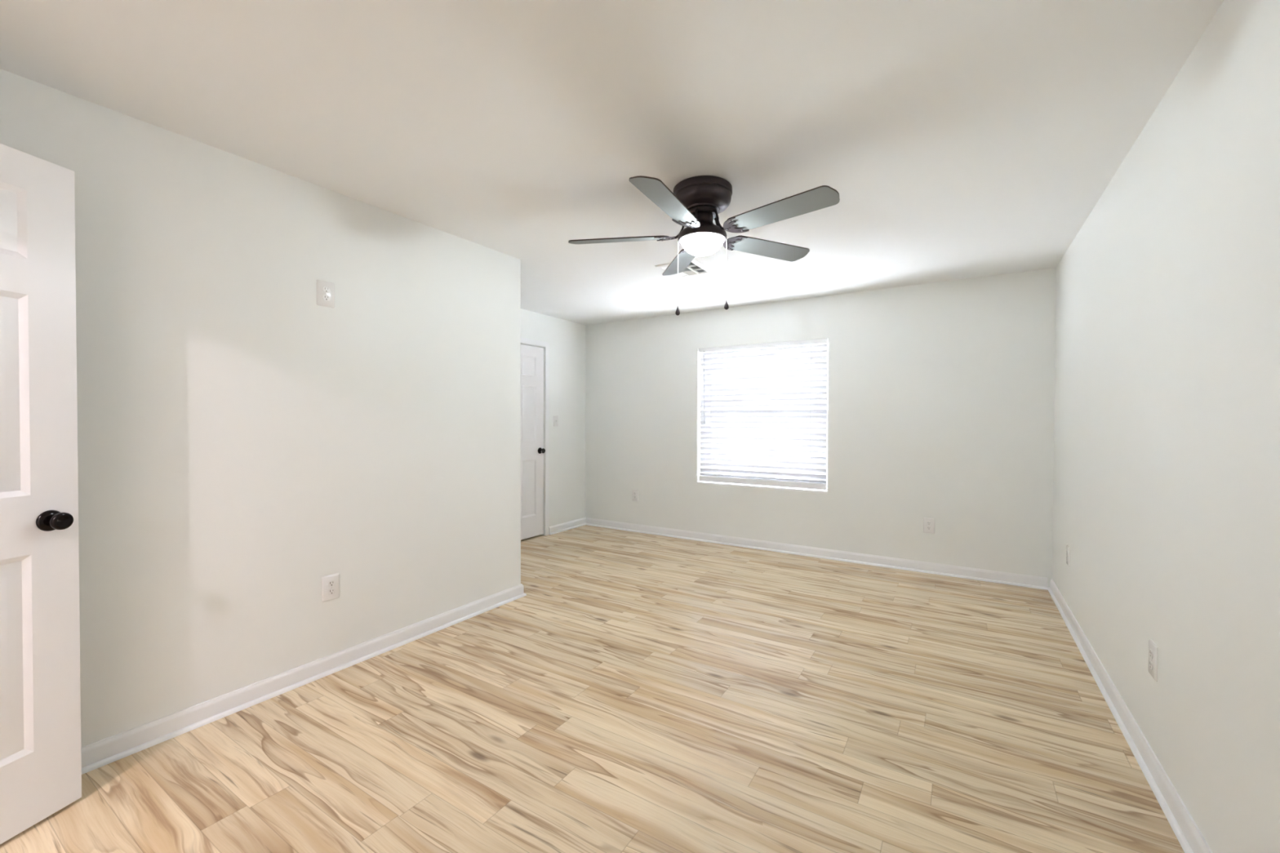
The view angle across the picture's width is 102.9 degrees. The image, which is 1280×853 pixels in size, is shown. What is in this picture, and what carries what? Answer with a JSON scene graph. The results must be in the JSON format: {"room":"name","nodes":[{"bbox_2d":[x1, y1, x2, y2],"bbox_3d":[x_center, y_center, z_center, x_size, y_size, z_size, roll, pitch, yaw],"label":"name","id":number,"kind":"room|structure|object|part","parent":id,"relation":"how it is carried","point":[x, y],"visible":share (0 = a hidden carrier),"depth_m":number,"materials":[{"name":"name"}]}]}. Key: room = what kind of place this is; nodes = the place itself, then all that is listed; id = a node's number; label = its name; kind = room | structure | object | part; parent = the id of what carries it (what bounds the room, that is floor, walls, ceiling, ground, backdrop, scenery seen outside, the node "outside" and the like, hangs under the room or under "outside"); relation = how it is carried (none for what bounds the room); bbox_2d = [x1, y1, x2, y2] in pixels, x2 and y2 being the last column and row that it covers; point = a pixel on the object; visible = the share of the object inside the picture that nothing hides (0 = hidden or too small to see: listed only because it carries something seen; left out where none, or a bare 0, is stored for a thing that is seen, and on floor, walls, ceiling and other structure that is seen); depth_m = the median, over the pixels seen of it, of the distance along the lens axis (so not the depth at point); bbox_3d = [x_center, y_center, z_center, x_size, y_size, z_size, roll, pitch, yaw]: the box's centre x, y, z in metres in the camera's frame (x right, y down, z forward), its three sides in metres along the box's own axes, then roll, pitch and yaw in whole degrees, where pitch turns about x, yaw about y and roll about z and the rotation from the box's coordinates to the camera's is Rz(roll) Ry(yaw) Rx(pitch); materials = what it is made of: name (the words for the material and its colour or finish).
{"room":"empty bedroom","nodes":[
{"label":"empty bedroom","id":0,"kind":"room"},
{"bbox_2d":[0,68,520,747],"bbox_3d":[-2.228,0.023,2.754,1.305,2.440,3.058,1,1,32],"label":"wall","id":1,"kind":"structure","parent":0,"point":[246,442],"depth_m":2.31,"materials":[{"name":"paint"}]},
{"bbox_2d":[0,143,81,844],"bbox_3d":[-1.956,0.205,1.320,0.157,2.087,0.774,0,1,10],"label":"door","id":2,"kind":"structure","parent":1,"relation":"in","point":[41,761],"depth_m":1.60,"materials":[{"name":"paint"}]},
{"bbox_3d":[-1.848,0.300,1.620,0.049,0.055,0.055,0,1,10],"label":"knob","id":3,"kind":"part","parent":2,"relation":"part of","materials":[{"name":"brown metal"}]},
{"bbox_2d":[80,583,526,774],"bbox_3d":[-2.129,1.200,2.792,1.213,0.086,2.966,1,1,32],"label":"baseboard","id":4,"kind":"structure","parent":1,"relation":"attached to","point":[94,756],"depth_m":2.34,"materials":[{"name":"paint"}]},
{"bbox_2d":[316,279,334,307],"bbox_3d":[-1.571,-0.664,2.554,0.009,0.127,0.085,1,1,32],"label":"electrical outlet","id":5,"kind":"object","parent":1,"relation":"attached to","point":[325,290],"visible":1,"depth_m":2.55,"materials":[{"name":"white plastic"}]},
{"bbox_2d":[322,294,329,301],"bbox_3d":[-1.569,-0.644,2.552,0.003,0.029,0.036,1,1,32],"label":"receptacle","id":6,"kind":"object","parent":5,"relation":"attached to","point":[325,297],"depth_m":2.55,"materials":[{"name":"grey plastic"}]},
{"bbox_2d":[322,286,329,293],"bbox_3d":[-1.569,-0.685,2.552,0.003,0.029,0.036,1,1,32],"label":"receptacle","id":7,"kind":"object","parent":5,"relation":"attached to","point":[325,289],"depth_m":2.55,"materials":[{"name":"grey plastic"}]},
{"bbox_2d":[321,573,339,602],"bbox_3d":[-1.566,0.817,2.587,0.009,0.127,0.085,1,1,32],"label":"electrical outlet","id":8,"kind":"object","parent":1,"relation":"attached to","point":[330,584],"visible":1,"depth_m":2.58,"materials":[{"name":"white plastic"}]},
{"bbox_2d":[328,588,335,595],"bbox_3d":[-1.563,0.837,2.585,0.003,0.029,0.036,1,1,32],"label":"receptacle","id":9,"kind":"object","parent":8,"relation":"attached to","point":[331,591],"depth_m":2.59,"materials":[{"name":"grey plastic"}]},
{"bbox_2d":[328,580,335,586],"bbox_3d":[-1.563,0.796,2.585,0.003,0.029,0.036,1,1,32],"label":"receptacle","id":10,"kind":"object","parent":8,"relation":"attached to","point":[331,583],"depth_m":2.58,"materials":[{"name":"grey plastic"}]},
{"bbox_2d":[520,308,585,535],"bbox_3d":[-1.344,-0.008,5.336,0.180,2.440,2.258,1,1,32],"label":"wall","id":11,"kind":"structure","parent":0,"point":[566,339],"depth_m":5.92,"materials":[{"name":"paint"}]},
{"bbox_2d":[520,343,545,539],"bbox_3d":[-1.258,0.165,5.305,0.096,2.055,0.768,1,1,32],"label":"door","id":12,"kind":"structure","parent":11,"relation":"in","point":[532,450],"depth_m":5.48,"materials":[{"name":"paint"}]},
{"bbox_3d":[-1.067,0.265,5.567,0.049,0.055,0.055,1,1,32],"label":"knob","id":13,"kind":"part","parent":12,"relation":"part of","materials":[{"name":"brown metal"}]},
{"bbox_2d":[520,337,549,535],"bbox_3d":[-1.255,0.142,5.303,0.008,2.141,0.898,1,1,32],"label":"door frame","id":14,"kind":"structure","parent":11,"relation":"attached to","point":[525,340],"depth_m":5.65,"materials":[{"name":"paint"}]},
{"bbox_2d":[553,416,558,426],"bbox_3d":[-0.949,-0.060,5.779,0.019,0.118,0.074,1,1,32],"label":"light switch","id":15,"kind":"object","parent":11,"relation":"attached to","point":[555,418],"visible":1,"depth_m":5.77,"materials":[{"name":"white plastic"}]},
{"bbox_2d":[549,517,586,534],"bbox_3d":[-0.833,1.162,5.974,0.028,0.086,0.657,1,1,32],"label":"baseboard","id":16,"kind":"structure","parent":11,"relation":"attached to","point":[558,528],"depth_m":5.95,"materials":[{"name":"paint"}]},
{"bbox_2d":[0,524,1184,852],"bbox_3d":[-0.808,1.294,2.100,5.028,0.080,7.476,1,1,32],"label":"floor","id":17,"kind":"structure","parent":0,"point":[643,693],"depth_m":2.06,"materials":[{"name":"laminate"}]},
{"bbox_2d":[0,0,1223,324],"bbox_3d":[-0.802,-1.235,2.068,5.028,0.100,7.476,1,1,32],"label":"ceiling","id":18,"kind":"structure","parent":0,"point":[956,140],"depth_m":1.89,"materials":[{"name":"paint"}]},
{"bbox_2d":[654,258,714,278],"bbox_3d":[0.343,-1.200,3.891,0.317,0.012,0.370,1,1,32],"label":"ceiling vent","id":19,"kind":"object","parent":18,"relation":"in","point":[695,268],"visible":0.5,"depth_m":3.89,"materials":[{"name":"white metal"}]},
{"bbox_2d":[568,175,839,315],"bbox_3d":[0.305,-0.874,2.510,1.314,0.628,1.294,1,1,32],"label":"ceiling fan","id":20,"kind":"object","parent":18,"relation":"hanging from","point":[694,203],"visible":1,"depth_m":2.44,"materials":[{"name":"grey wood"}]},
{"bbox_3d":[-0.111,-0.958,2.617,0.525,0.006,0.138,0,13,9],"label":"blade","id":21,"kind":"part","parent":20,"relation":"part of","materials":[{"name":"grey wood"}]},
{"bbox_3d":[0.120,-0.951,2.171,0.138,0.006,0.525,14,7,26],"label":"blade","id":22,"kind":"part","parent":20,"relation":"part of","materials":[{"name":"grey wood"}]},
{"bbox_3d":[0.205,-1.006,2.568,0.098,0.124,0.013,0,1,9],"label":"blade arm","id":23,"kind":"part","parent":20,"relation":"part of","materials":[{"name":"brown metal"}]},
{"bbox_3d":[0.191,-0.776,2.571,0.003,0.348,0.002,1,1,32],"label":"pull chain","id":24,"kind":"part","parent":20,"relation":"part of","materials":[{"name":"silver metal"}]},
{"bbox_3d":[0.242,-0.961,2.974,0.138,0.006,0.525,-13,3,-9],"label":"blade","id":25,"kind":"part","parent":20,"relation":"part of","materials":[{"name":"grey wood"}]},
{"bbox_3d":[0.263,-1.005,2.456,0.013,0.124,0.098,0,1,27],"label":"blade arm","id":26,"kind":"part","parent":20,"relation":"part of","materials":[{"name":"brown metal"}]},
{"bbox_3d":[0.388,-1.005,2.476,0.098,0.124,0.013,1,1,45],"label":"blade arm","id":27,"kind":"part","parent":20,"relation":"part of","materials":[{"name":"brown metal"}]},
{"bbox_3d":[0.692,-0.957,2.749,0.525,0.006,0.138,0,-12,-27],"label":"blade","id":28,"kind":"part","parent":20,"relation":"part of","materials":[{"name":"grey wood"}]},
{"bbox_3d":[0.616,-0.951,2.252,0.525,0.006,0.138,1,-12,45],"label":"blade","id":29,"kind":"part","parent":20,"relation":"part of","materials":[{"name":"grey wood"}]},
{"bbox_2d":[585,267,1056,587],"bbox_3d":[1.220,0.001,5.144,4.608,2.440,0.140,1,1,32],"label":"wall","id":30,"kind":"structure","parent":0,"point":[941,394],"depth_m":4.49,"materials":[{"name":"paint"}]},
{"bbox_2d":[631,489,638,501],"bbox_3d":[-0.056,0.790,5.865,0.085,0.127,0.009,1,1,32],"label":"electrical outlet","id":31,"kind":"object","parent":30,"relation":"attached to","point":[634,492],"visible":1,"depth_m":5.86,"materials":[{"name":"white plastic"}]},
{"bbox_2d":[697,343,828,493],"bbox_3d":[1.214,-0.104,5.144,1.334,1.445,0.144,1,1,32],"label":"window","id":32,"kind":"structure","parent":30,"relation":"in","point":[770,487],"depth_m":5.00,"materials":[{"name":"white plastic"}]},
{"bbox_3d":[1.198,0.609,5.130,1.334,0.020,0.089,1,1,32],"label":"sill","id":33,"kind":"part","parent":32,"relation":"part of","materials":[{"name":"paint"}]},
{"bbox_2d":[698,337,828,489],"bbox_3d":[1.195,-0.119,5.114,1.318,1.412,0.076,1,1,32],"label":"window blind","id":34,"kind":"object","parent":32,"relation":"attached to","point":[763,407],"visible":1,"depth_m":5.08,"materials":[{"name":"paint"}]},
{"bbox_3d":[0.746,-0.115,5.378,0.003,1.352,0.002,1,1,32],"label":"ladder cord","id":35,"kind":"part","parent":34,"relation":"part of","materials":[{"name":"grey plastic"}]},
{"bbox_3d":[1.186,0.559,5.111,1.302,0.056,0.018,1,1,32],"label":"rail","id":36,"kind":"part","parent":34,"relation":"part of","materials":[{"name":"paint"}]},
{"bbox_3d":[1.615,-0.106,4.833,0.003,1.352,0.002,1,1,32],"label":"ladder cord","id":37,"kind":"part","parent":34,"relation":"part of","materials":[{"name":"white fabric"}]},
{"bbox_2d":[586,517,1048,590],"bbox_3d":[1.223,1.179,5.056,4.432,0.086,0.028,1,1,32],"label":"baseboard","id":38,"kind":"structure","parent":30,"relation":"attached to","point":[1017,580],"depth_m":4.66,"materials":[{"name":"paint"}]},
{"bbox_2d":[923,517,934,533],"bbox_3d":[2.437,0.836,4.302,0.085,0.127,0.009,1,1,32],"label":"electrical outlet","id":39,"kind":"object","parent":30,"relation":"attached to","point":[928,523],"visible":1,"depth_m":4.30,"materials":[{"name":"white plastic"}]},
{"bbox_2d":[1052,0,1279,852],"bbox_3d":[1.811,0.046,1.637,0.120,2.440,5.456,1,1,32],"label":"wall","id":40,"kind":"structure","parent":0,"point":[1166,482],"depth_m":1.57,"materials":[{"name":"paint"}]},
{"bbox_2d":[1066,544,1070,566],"bbox_3d":[2.775,0.837,3.310,0.009,0.127,0.085,1,1,32],"label":"electrical outlet","id":41,"kind":"object","parent":40,"relation":"attached to","point":[1068,548],"visible":1,"depth_m":3.29,"materials":[{"name":"white plastic"}]},
{"bbox_2d":[1048,578,1213,852],"bbox_3d":[1.740,1.223,1.683,0.028,0.086,5.196,1,1,32],"label":"baseboard","id":42,"kind":"structure","parent":40,"relation":"attached to","point":[1189,837],"depth_m":1.94,"materials":[{"name":"paint"}]},
{"bbox_2d":[1147,639,1158,681],"bbox_3d":[1.864,0.849,1.857,0.009,0.127,0.085,1,1,32],"label":"electrical outlet","id":43,"kind":"object","parent":40,"relation":"attached to","point":[1153,647],"visible":1,"depth_m":1.84,"materials":[{"name":"white plastic"}]},
{"bbox_2d":[1148,660,1152,670],"bbox_3d":[1.861,0.869,1.859,0.003,0.029,0.036,1,1,32],"label":"receptacle","id":44,"kind":"object","parent":43,"relation":"attached to","point":[1150,662],"depth_m":1.86,"materials":[{"name":"grey plastic"}]},
{"bbox_2d":[1149,648,1153,658],"bbox_3d":[1.861,0.828,1.858,0.003,0.029,0.036,1,1,32],"label":"receptacle","id":45,"kind":"object","parent":43,"relation":"attached to","point":[1151,651],"depth_m":1.85,"materials":[{"name":"grey plastic"}]}
]}

